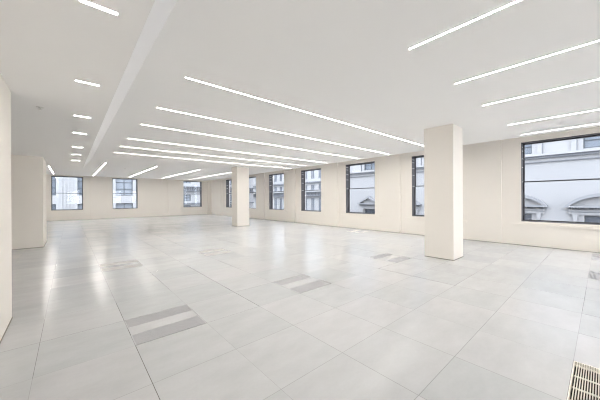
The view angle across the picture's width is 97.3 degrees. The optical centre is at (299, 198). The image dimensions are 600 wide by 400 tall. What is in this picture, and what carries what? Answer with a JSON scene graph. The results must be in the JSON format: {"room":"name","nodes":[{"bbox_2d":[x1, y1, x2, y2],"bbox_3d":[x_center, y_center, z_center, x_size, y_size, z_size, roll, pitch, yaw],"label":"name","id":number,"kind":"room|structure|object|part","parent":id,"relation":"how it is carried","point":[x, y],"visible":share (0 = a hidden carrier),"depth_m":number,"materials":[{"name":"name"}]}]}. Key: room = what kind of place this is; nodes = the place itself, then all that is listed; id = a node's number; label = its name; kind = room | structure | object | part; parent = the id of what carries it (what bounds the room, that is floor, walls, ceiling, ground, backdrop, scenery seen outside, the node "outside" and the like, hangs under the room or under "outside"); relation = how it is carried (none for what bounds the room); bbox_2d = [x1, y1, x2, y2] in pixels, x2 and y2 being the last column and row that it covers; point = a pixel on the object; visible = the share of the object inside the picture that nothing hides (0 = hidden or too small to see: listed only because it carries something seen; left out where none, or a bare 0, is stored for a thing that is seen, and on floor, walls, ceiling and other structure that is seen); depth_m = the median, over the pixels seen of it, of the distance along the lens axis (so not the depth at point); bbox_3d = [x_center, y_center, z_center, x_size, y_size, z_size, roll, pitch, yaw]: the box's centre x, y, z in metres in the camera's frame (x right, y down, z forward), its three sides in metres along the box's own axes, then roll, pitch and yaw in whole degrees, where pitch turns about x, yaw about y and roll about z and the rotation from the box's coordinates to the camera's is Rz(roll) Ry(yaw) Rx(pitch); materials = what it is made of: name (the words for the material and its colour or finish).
{"room":"open-plan office","nodes":[
{"label":"open-plan office","id":0,"kind":"room"},
{"bbox_2d":[0,73,11,340],"bbox_3d":[0.210,0.047,-1.151,0.302,2.320,9.990,0,0,-41],"label":"wall","id":1,"kind":"structure","parent":0,"point":[5,94],"depth_m":2.46,"materials":[{"name":"beige paint"}]},
{"bbox_2d":[0,317,12,343],"bbox_3d":[0.332,1.202,-1.050,0.006,0.009,9.990,0,0,-41],"label":"trim","id":2,"kind":"structure","parent":1,"relation":"attached to","point":[12,317],"depth_m":2.45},
{"bbox_2d":[11,155,46,248],"bbox_3d":[-7.977,0.089,6.469,2.492,2.320,1.320,0,0,-41],"label":"wall","id":3,"kind":"structure","parent":0,"point":[28,173],"depth_m":6.62,"materials":[{"name":"beige paint"}]},
{"bbox_2d":[0,0,154,167],"bbox_3d":[-2.971,-1.103,1.393,3.365,0.012,18.000,0,0,-41],"label":"ceiling","id":4,"kind":"structure","parent":0,"point":[46,46],"depth_m":2.20,"materials":[{"name":"paint"}]},
{"bbox_2d":[79,0,117,15],"bbox_3d":[-1.161,-1.134,1.527,0.180,0.056,0.032,0,0,-41],"label":"strip light","id":5,"kind":"object","parent":4,"relation":"attached to","point":[82,1],"visible":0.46,"depth_m":1.53,"materials":[{"name":"white plastic"}]},
{"bbox_2d":[46,174,210,220],"bbox_3d":[-11.747,-0.231,17.783,12.300,3.000,0.360,0,0,-41],"label":"wall","id":6,"kind":"structure","parent":0,"point":[156,197],"depth_m":18.18,"materials":[{"name":"beige paint"}]},
{"bbox_2d":[47,176,87,212],"bbox_3d":[-13.955,-0.268,15.856,1.900,2.127,0.298,0,0,-41],"label":"window","id":7,"kind":"structure","parent":6,"relation":"in","point":[51,176],"depth_m":15.86,"materials":[{"name":"black metal"}]},
{"bbox_3d":[-14.031,-0.820,15.940,1.398,1.001,0.035,0,0,-41],"label":"sash","id":8,"kind":"part","parent":7,"relation":"part of","materials":[{"name":"clear glass"}]},
{"bbox_3d":[-13.999,0.160,15.910,1.398,1.015,0.035,0,0,-41],"label":"sash","id":9,"kind":"part","parent":7,"relation":"part of","materials":[{"name":"clear glass"}]},
{"bbox_2d":[108,178,141,210],"bbox_3d":[-11.767,-0.279,17.767,1.890,2.127,0.298,0,0,-41],"label":"window","id":10,"kind":"structure","parent":6,"relation":"in","point":[136,193],"depth_m":17.94,"materials":[{"name":"black metal"}]},
{"bbox_3d":[-11.811,0.149,17.821,1.388,1.015,0.035,0,0,-41],"label":"sash","id":11,"kind":"part","parent":10,"relation":"part of","materials":[{"name":"clear glass"}]},
{"bbox_2d":[180,181,204,208],"bbox_3d":[-8.437,-0.297,20.674,1.870,2.127,0.298,0,0,-41],"label":"window","id":12,"kind":"structure","parent":6,"relation":"in","point":[183,181],"depth_m":20.99,"materials":[{"name":"black metal"}]},
{"bbox_2d":[0,214,599,399],"bbox_3d":[-2.780,1.240,7.524,12.300,0.035,27.600,0,0,-41],"label":"floor","id":13,"kind":"structure","parent":0,"point":[496,321],"depth_m":2.67,"materials":[{"name":"tile"}]},
{"bbox_2d":[99,260,141,270],"bbox_3d":[-3.307,1.243,4.869,0.597,0.035,0.588,0,0,-41],"label":"floor vent","id":14,"kind":"object","parent":13,"relation":"in","point":[119,265],"visible":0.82,"depth_m":4.85,"materials":[{"name":"metal"}]},
{"bbox_2d":[99,260,137,266],"bbox_3d":[-3.431,1.243,5.011,0.597,0.035,0.211,0,0,-41],"label":"grille","id":15,"kind":"object","parent":14,"relation":"attached to","point":[133,261],"depth_m":5.00,"materials":[{"name":"grey metal"}]},
{"bbox_3d":[-3.307,1.243,4.869,0.597,0.035,0.164,0,0,-41],"label":"panel","id":16,"kind":"part","parent":14,"relation":"part of","materials":[{"name":"stone"}]},
{"bbox_2d":[101,263,141,270],"bbox_3d":[-3.183,1.242,4.727,0.597,0.035,0.211,0,0,-41],"label":"grille","id":17,"kind":"object","parent":14,"relation":"attached to","point":[137,264],"depth_m":4.71,"materials":[{"name":"grey metal"}]},
{"bbox_2d":[125,305,205,345],"bbox_3d":[-1.335,1.232,2.610,0.597,0.035,0.588,0,0,-41],"label":"floor vent","id":18,"kind":"object","parent":13,"relation":"in","point":[146,328],"visible":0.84,"depth_m":2.57,"materials":[{"name":"metal"}]},
{"bbox_2d":[125,305,192,327],"bbox_3d":[-1.459,1.233,2.752,0.597,0.035,0.211,0,0,-41],"label":"grille","id":19,"kind":"object","parent":18,"relation":"attached to","point":[154,317],"depth_m":2.73,"materials":[{"name":"grey metal"}]},
{"bbox_3d":[-1.335,1.232,2.610,0.597,0.035,0.164,0,0,-41],"label":"panel","id":20,"kind":"part","parent":18,"relation":"part of","materials":[{"name":"stone"}]},
{"bbox_2d":[131,316,205,345],"bbox_3d":[-1.211,1.232,2.468,0.597,0.035,0.211,0,0,-41],"label":"grille","id":21,"kind":"object","parent":18,"relation":"attached to","point":[157,332],"depth_m":2.45,"materials":[{"name":"grey metal"}]},
{"bbox_2d":[199,248,230,255],"bbox_3d":[-1.952,1.236,6.053,0.597,0.035,0.588,0,0,-41],"label":"floor vent","id":22,"kind":"object","parent":13,"relation":"in","point":[215,251],"visible":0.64,"depth_m":6.00,"materials":[{"name":"metal"}]},
{"bbox_2d":[199,248,224,252],"bbox_3d":[-2.076,1.236,6.195,0.597,0.035,0.211,0,0,-41],"label":"grille","id":23,"kind":"object","parent":22,"relation":"attached to","point":[221,249],"depth_m":6.21,"materials":[{"name":"grey metal"}]},
{"bbox_3d":[-1.952,1.236,6.053,0.597,0.035,0.164,0,0,-41],"label":"panel","id":24,"kind":"part","parent":22,"relation":"part of","materials":[{"name":"stone"}]},
{"bbox_2d":[204,251,230,255],"bbox_3d":[-1.828,1.235,5.911,0.597,0.035,0.211,0,0,-41],"label":"grille","id":25,"kind":"object","parent":22,"relation":"attached to","point":[221,252],"depth_m":5.88,"materials":[{"name":"grey metal"}]},
{"bbox_2d":[231,167,249,226],"bbox_3d":[-2.710,-0.098,12.012,0.608,2.640,0.548,0,0,-41],"label":"square column","id":26,"kind":"structure","parent":13,"relation":"on","point":[240,175],"depth_m":11.81,"materials":[{"name":"paint"}]},
{"bbox_2d":[273,275,330,292],"bbox_3d":[0.021,1.225,3.794,0.597,0.035,0.588,0,0,-41],"label":"floor vent","id":27,"kind":"object","parent":13,"relation":"in","point":[301,283],"visible":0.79,"depth_m":3.77,"materials":[{"name":"metal"}]},
{"bbox_2d":[273,275,311,285],"bbox_3d":[-0.103,1.226,3.936,0.597,0.035,0.211,0,0,-41],"label":"grille","id":28,"kind":"object","parent":27,"relation":"attached to","point":[292,280],"depth_m":3.91,"materials":[{"name":"grey metal"}]},
{"bbox_3d":[0.021,1.225,3.794,0.597,0.035,0.164,0,0,-41],"label":"panel","id":29,"kind":"part","parent":27,"relation":"part of","materials":[{"name":"metal"}]},
{"bbox_2d":[290,280,330,292],"bbox_3d":[0.145,1.225,3.652,0.597,0.035,0.211,0,0,-41],"label":"grille","id":30,"kind":"object","parent":27,"relation":"attached to","point":[311,285],"depth_m":3.64,"materials":[{"name":"grey metal"}]},
{"bbox_2d":[347,230,367,232],"bbox_3d":[2.114,1.214,9.604,0.597,0.035,0.588,0,0,-41],"label":"floor vent","id":31,"kind":"object","parent":13,"relation":"in","point":[355,231],"visible":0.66,"depth_m":9.64,"materials":[{"name":"metal"}]},
{"bbox_2d":[369,253,409,262],"bbox_3d":[1.828,1.216,5.372,0.597,0.035,0.588,0,0,-41],"label":"floor vent","id":32,"kind":"object","parent":13,"relation":"in","point":[387,257],"visible":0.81,"depth_m":5.38,"materials":[{"name":"metal"}]},
{"bbox_2d":[369,253,391,258],"bbox_3d":[1.704,1.217,5.514,0.597,0.035,0.211,0,0,-41],"label":"grille","id":33,"kind":"object","parent":32,"relation":"attached to","point":[381,256],"depth_m":5.49,"materials":[{"name":"grey metal"}]},
{"bbox_3d":[1.828,1.216,5.372,0.597,0.035,0.164,0,0,-41],"label":"panel","id":34,"kind":"part","parent":32,"relation":"part of","materials":[{"name":"stone"}]},
{"bbox_2d":[386,256,409,262],"bbox_3d":[1.952,1.215,5.230,0.597,0.035,0.211,0,0,-41],"label":"grille","id":35,"kind":"object","parent":32,"relation":"attached to","point":[399,258],"depth_m":5.21,"materials":[{"name":"grey metal"}]},
{"bbox_2d":[424,124,463,260],"bbox_3d":[2.966,-0.127,5.462,0.533,2.640,0.563,0,0,-41],"label":"square column","id":36,"kind":"structure","parent":13,"relation":"on","point":[443,145],"depth_m":5.26,"materials":[{"name":"paint"}]},
{"bbox_2d":[567,361,599,399],"bbox_3d":[1.996,1.277,1.532,0.597,0.161,0.597,0,0,-41],"label":"floor grate","id":37,"kind":"object","parent":13,"relation":"in","point":[581,389],"visible":1,"depth_m":1.77,"materials":[{"name":"beige metal"}]},
{"bbox_2d":[588,271,599,279],"bbox_3d":[4.704,1.201,3.902,0.597,0.035,0.588,0,0,-41],"label":"floor vent","id":38,"kind":"object","parent":13,"relation":"in","point":[592,275],"visible":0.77,"depth_m":4.08,"materials":[{"name":"metal"}]},
{"bbox_2d":[591,255,599,260],"bbox_3d":[6.059,1.194,5.086,0.597,0.035,0.588,0,0,-41],"label":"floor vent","id":39,"kind":"object","parent":13,"relation":"in","point":[594,257],"visible":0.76,"depth_m":5.29,"materials":[{"name":"metal"}]},
{"bbox_2d":[46,0,599,180],"bbox_3d":[-2.838,-1.423,7.087,11.060,0.012,26.400,0,0,-41],"label":"ceiling","id":40,"kind":"structure","parent":0,"point":[351,62],"depth_m":3.22,"materials":[{"name":"paint"}]},
{"bbox_2d":[83,0,176,167],"bbox_3d":[-1.620,-1.270,2.574,0.225,0.332,18.000,0,0,-41],"label":"trim","id":41,"kind":"structure","parent":40,"relation":"attached to","point":[160,11],"depth_m":2.33,"materials":[{"name":"paint"}]},
{"bbox_2d":[128,138,322,162],"bbox_3d":[-1.443,-1.452,8.432,6.870,0.056,0.027,0,0,-41],"label":"strip light","id":42,"kind":"object","parent":40,"relation":"attached to","point":[128,138],"visible":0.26,"depth_m":7.47,"materials":[{"name":"white plastic"}]},
{"bbox_2d":[141,124,357,158],"bbox_3d":[-0.443,-1.458,7.287,6.870,0.056,0.027,0,0,-41],"label":"strip light","id":43,"kind":"object","parent":40,"relation":"attached to","point":[141,124],"visible":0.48,"depth_m":6.25,"materials":[{"name":"white plastic"}]},
{"bbox_2d":[160,108,389,154],"bbox_3d":[0.352,-1.462,6.376,6.870,0.056,0.027,0,0,-41],"label":"strip light","id":44,"kind":"object","parent":40,"relation":"attached to","point":[160,108],"visible":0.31,"depth_m":5.42,"materials":[{"name":"white plastic"}]},
{"bbox_2d":[185,77,422,145],"bbox_3d":[1.236,-1.466,5.364,6.870,0.056,0.027,0,0,-41],"label":"strip light","id":45,"kind":"object","parent":40,"relation":"attached to","point":[185,77],"visible":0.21,"depth_m":4.09,"materials":[{"name":"white plastic"}]},
{"bbox_2d":[409,0,521,49],"bbox_3d":[3.029,-1.476,0.275,0.027,0.056,6.020,0,0,-41],"label":"strip light","id":46,"kind":"object","parent":40,"relation":"attached to","point":[512,3],"visible":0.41,"depth_m":2.17,"materials":[{"name":"white plastic"}]},
{"bbox_2d":[455,40,599,83],"bbox_3d":[3.925,-1.480,1.058,0.027,0.056,6.020,0,0,-41],"label":"strip light","id":47,"kind":"object","parent":40,"relation":"attached to","point":[598,40],"visible":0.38,"depth_m":2.78,"materials":[{"name":"white plastic"}]},
{"bbox_2d":[483,79,598,105],"bbox_3d":[4.822,-1.485,1.841,0.027,0.056,6.020,0,0,-41],"label":"strip light","id":48,"kind":"object","parent":40,"relation":"attached to","point":[596,79],"visible":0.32,"depth_m":3.58,"materials":[{"name":"white plastic"}]},
{"bbox_2d":[511,109,599,124],"bbox_3d":[6.085,-1.492,2.944,0.027,0.056,6.020,0,0,-41],"label":"strip light","id":49,"kind":"object","parent":40,"relation":"attached to","point":[598,109],"visible":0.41,"depth_m":4.68,"materials":[{"name":"white plastic"}]},
{"bbox_2d":[211,126,599,251],"bbox_3d":[1.712,-0.301,11.454,0.350,3.000,27.000,0,0,-41],"label":"wall","id":50,"kind":"structure","parent":0,"point":[491,169],"depth_m":7.74,"materials":[{"name":"beige paint"}]},
{"bbox_2d":[224,179,231,208],"bbox_3d":[-4.918,-0.315,19.040,0.298,2.127,1.870,0,0,-41],"label":"window","id":51,"kind":"structure","parent":50,"relation":"in","point":[227,181],"depth_m":19.55,"materials":[{"name":"black metal"}]},
{"bbox_2d":[266,173,286,211],"bbox_3d":[-1.241,-0.334,14.829,0.298,2.127,1.890,0,0,-41],"label":"window","id":52,"kind":"structure","parent":50,"relation":"in","point":[270,175],"depth_m":15.34,"materials":[{"name":"black metal"}]},
{"bbox_3d":[-1.226,-0.393,14.843,0.258,2.010,1.410,0,0,-41],"label":"frame","id":53,"kind":"part","parent":52,"relation":"part of","materials":[{"name":"black metal"}]},
{"bbox_2d":[298,168,324,214],"bbox_3d":[0.601,-0.344,12.720,0.298,2.127,1.870,0,0,-41],"label":"window","id":54,"kind":"structure","parent":50,"relation":"in","point":[303,190],"depth_m":13.18,"materials":[{"name":"black metal"}]},
{"bbox_3d":[0.657,0.084,12.768,0.035,1.015,1.368,0,0,-41],"label":"sash","id":55,"kind":"part","parent":54,"relation":"part of","materials":[{"name":"clear glass"}]},
{"bbox_3d":[0.616,-0.402,12.734,0.258,2.010,1.390,0,0,-41],"label":"frame","id":56,"kind":"part","parent":54,"relation":"part of","materials":[{"name":"black metal"}]},
{"bbox_3d":[0.682,-0.896,12.794,0.035,1.001,1.368,0,0,-41],"label":"sash","id":57,"kind":"part","parent":54,"relation":"part of","materials":[{"name":"clear glass"}]},
{"bbox_2d":[341,161,380,217],"bbox_3d":[2.459,-0.353,10.593,0.298,2.127,1.880,0,0,-41],"label":"window","id":58,"kind":"structure","parent":50,"relation":"in","point":[348,188],"depth_m":11.06,"materials":[{"name":"black metal"}]},
{"bbox_3d":[2.474,-0.412,10.606,0.258,2.010,1.400,0,0,-41],"label":"frame","id":59,"kind":"part","parent":58,"relation":"part of","materials":[{"name":"black metal"}]},
{"bbox_3d":[2.515,0.074,10.640,0.035,1.015,1.378,0,0,-41],"label":"sash","id":60,"kind":"part","parent":58,"relation":"part of","materials":[{"name":"clear glass"}]},
{"bbox_3d":[2.540,-0.906,10.666,0.035,1.001,1.378,0,0,-41],"label":"sash","id":61,"kind":"part","parent":58,"relation":"part of","materials":[{"name":"clear glass"}]},
{"bbox_2d":[215,214,599,252],"bbox_3d":[1.606,1.195,11.314,0.006,0.009,26.940,0,0,-41],"label":"trim","id":62,"kind":"structure","parent":50,"relation":"attached to","point":[215,214],"depth_m":7.42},
{"bbox_2d":[405,155,466,222],"bbox_3d":[4.320,-0.363,8.461,0.298,2.127,1.880,0,0,-41],"label":"window","id":63,"kind":"structure","parent":50,"relation":"in","point":[414,186],"depth_m":8.97,"materials":[{"name":"black metal"}]},
{"bbox_3d":[4.335,-0.422,8.474,0.258,2.010,1.400,0,0,-41],"label":"frame","id":64,"kind":"part","parent":63,"relation":"part of","materials":[{"name":"black metal"}]},
{"bbox_3d":[4.377,0.065,8.508,0.035,1.015,1.378,0,0,-41],"label":"sash","id":65,"kind":"part","parent":63,"relation":"part of","materials":[{"name":"clear glass"}]},
{"bbox_3d":[4.402,-0.915,8.534,0.035,1.001,1.378,0,0,-41],"label":"sash","id":66,"kind":"part","parent":63,"relation":"part of","materials":[{"name":"clear glass"}]},
{"bbox_2d":[509,133,599,229],"bbox_3d":[6.213,-0.373,6.294,0.298,2.127,1.905,0,0,-41],"label":"window","id":67,"kind":"structure","parent":50,"relation":"in","point":[523,144],"depth_m":6.50,"materials":[{"name":"black metal"}]},
{"bbox_3d":[6.294,-0.925,6.367,0.035,1.001,1.403,0,0,-41],"label":"sash","id":68,"kind":"part","parent":67,"relation":"part of","materials":[{"name":"clear glass"}]},
{"bbox_3d":[6.269,0.055,6.341,0.035,1.015,1.403,0,0,-41],"label":"sash","id":69,"kind":"part","parent":67,"relation":"part of","materials":[{"name":"clear glass"}]},
{"bbox_2d":[570,366,599,398],"bbox_3d":[-2.779,1.413,7.524,12.300,0.060,27.600,0,0,-41],"label":"floor","id":70,"kind":"structure","parent":0,"point":[575,366],"depth_m":2.03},
{"label":"outside","id":71,"kind":"structure","parent":0,"visible":0},
{"bbox_3d":[-6.047,10.340,14.587,130.000,0.200,150.000,0,0,-41],"label":"ground","id":72,"kind":"structure","parent":71,"visible":0},
{"bbox_2d":[52,177,135,209],"bbox_3d":[-24.378,2.335,21.544,21.600,16.000,0.660,0,0,-41],"label":"office block","id":73,"kind":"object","parent":72,"relation":"on","point":[64,189],"visible":0.08,"depth_m":24.43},
{"bbox_3d":[-22.492,-1.295,23.270,1.440,1.980,0.025,0,0,-41],"label":"pane","id":74,"kind":"part","parent":73,"relation":"part of","materials":[{"name":"glass"}]},
{"bbox_3d":[-20.285,-1.306,25.197,1.440,1.980,0.025,0,0,-41],"label":"pane","id":75,"kind":"part","parent":73,"relation":"part of","materials":[{"name":"blue glass"}]},
{"bbox_3d":[-18.078,-1.318,27.125,1.440,1.980,0.025,0,0,-41],"label":"pane","id":76,"kind":"part","parent":73,"relation":"part of","materials":[{"name":"glass"}]},
{"bbox_3d":[-18.064,1.457,27.125,1.440,1.970,0.025,0,0,-41],"label":"pane","id":77,"kind":"part","parent":73,"relation":"part of","materials":[{"name":"glass"}]},
{"bbox_2d":[183,178,253,207],"bbox_3d":[-11.155,2.266,32.931,12.100,16.000,0.900,0,0,-41],"label":"building","id":78,"kind":"structure","parent":72,"relation":"on","point":[191,189],"depth_m":31.51,"materials":[{"name":"stone"}]},
{"bbox_3d":[-13.359,-0.098,31.108,0.780,0.730,0.025,0,0,-41],"label":"pane","id":79,"kind":"part","parent":78,"relation":"part of","materials":[{"name":"blue glass"}]},
{"bbox_3d":[-11.000,-1.170,32.672,11.820,0.370,0.120,0,0,-41],"label":"balustrade","id":80,"kind":"part","parent":78,"relation":"part of","materials":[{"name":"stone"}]},
{"bbox_2d":[253,170,320,210],"bbox_3d":[-7.178,2.245,38.836,0.940,16.000,32.038,0,0,-41],"label":"terrace","id":81,"kind":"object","parent":72,"relation":"on","point":[312,178],"visible":0.13,"depth_m":29.44,"materials":[{"name":"stone"}]},
{"bbox_3d":[-7.402,-0.476,38.621,0.100,0.300,31.990,0,0,-41],"label":"balustrade","id":82,"kind":"part","parent":81,"relation":"part of","materials":[{"name":"stone"}]},
{"bbox_3d":[-7.380,-1.752,38.678,0.220,0.150,32.038,0,0,-41],"label":"cornice","id":83,"kind":"part","parent":81,"relation":"part of","materials":[{"name":"stone"}]},
{"bbox_2d":[350,136,599,222],"bbox_3d":[13.286,2.139,15.326,1.040,16.000,29.375,0,0,-41],"label":"stone building","id":84,"kind":"structure","parent":72,"relation":"on","point":[575,201],"depth_m":14.46,"materials":[{"name":"white stone"}]},
{"bbox_3d":[6.370,-3.411,23.452,0.025,1.705,1.340,0,0,-41],"label":"pane","id":85,"kind":"part","parent":84,"relation":"part of","materials":[{"name":"glass"}]},
{"bbox_3d":[13.166,-2.058,15.241,0.100,0.050,29.375,0,0,-41],"label":"moulding","id":86,"kind":"part","parent":84,"relation":"part of","materials":[{"name":"stone"}]},
{"bbox_3d":[13.142,-2.321,15.221,0.160,0.125,29.375,0,0,-41],"label":"cornice","id":87,"kind":"part","parent":84,"relation":"part of","materials":[{"name":"stone"}]},
{"bbox_3d":[13.089,-2.439,15.175,0.300,0.112,29.375,0,0,-41],"label":"cornice","id":88,"kind":"part","parent":84,"relation":"part of","materials":[{"name":"stone"}]},
{"bbox_3d":[13.030,-3.445,15.825,0.025,1.705,1.340,0,0,-41],"label":"pane","id":89,"kind":"part","parent":84,"relation":"part of","materials":[{"name":"glass"}]},
{"bbox_3d":[12.706,0.414,15.525,0.440,0.090,2.720,0,0,-41],"label":"cornice","id":90,"kind":"part","parent":84,"relation":"part of","materials":[{"name":"grey stone"}]},
{"bbox_3d":[14.926,0.402,12.982,0.440,0.090,2.720,0,0,-41],"label":"cornice","id":91,"kind":"part","parent":84,"relation":"part of","materials":[{"name":"grey stone"}]},
{"bbox_3d":[15.250,-3.457,13.283,0.025,1.705,1.340,0,0,-41],"label":"pane","id":92,"kind":"part","parent":84,"relation":"part of","materials":[{"name":"blue glass"}]},
{"bbox_3d":[15.281,2.399,13.283,0.025,3.042,1.300,0,0,-41],"label":"pane","id":93,"kind":"part","parent":84,"relation":"part of","materials":[{"name":"blue glass"}]}
]}

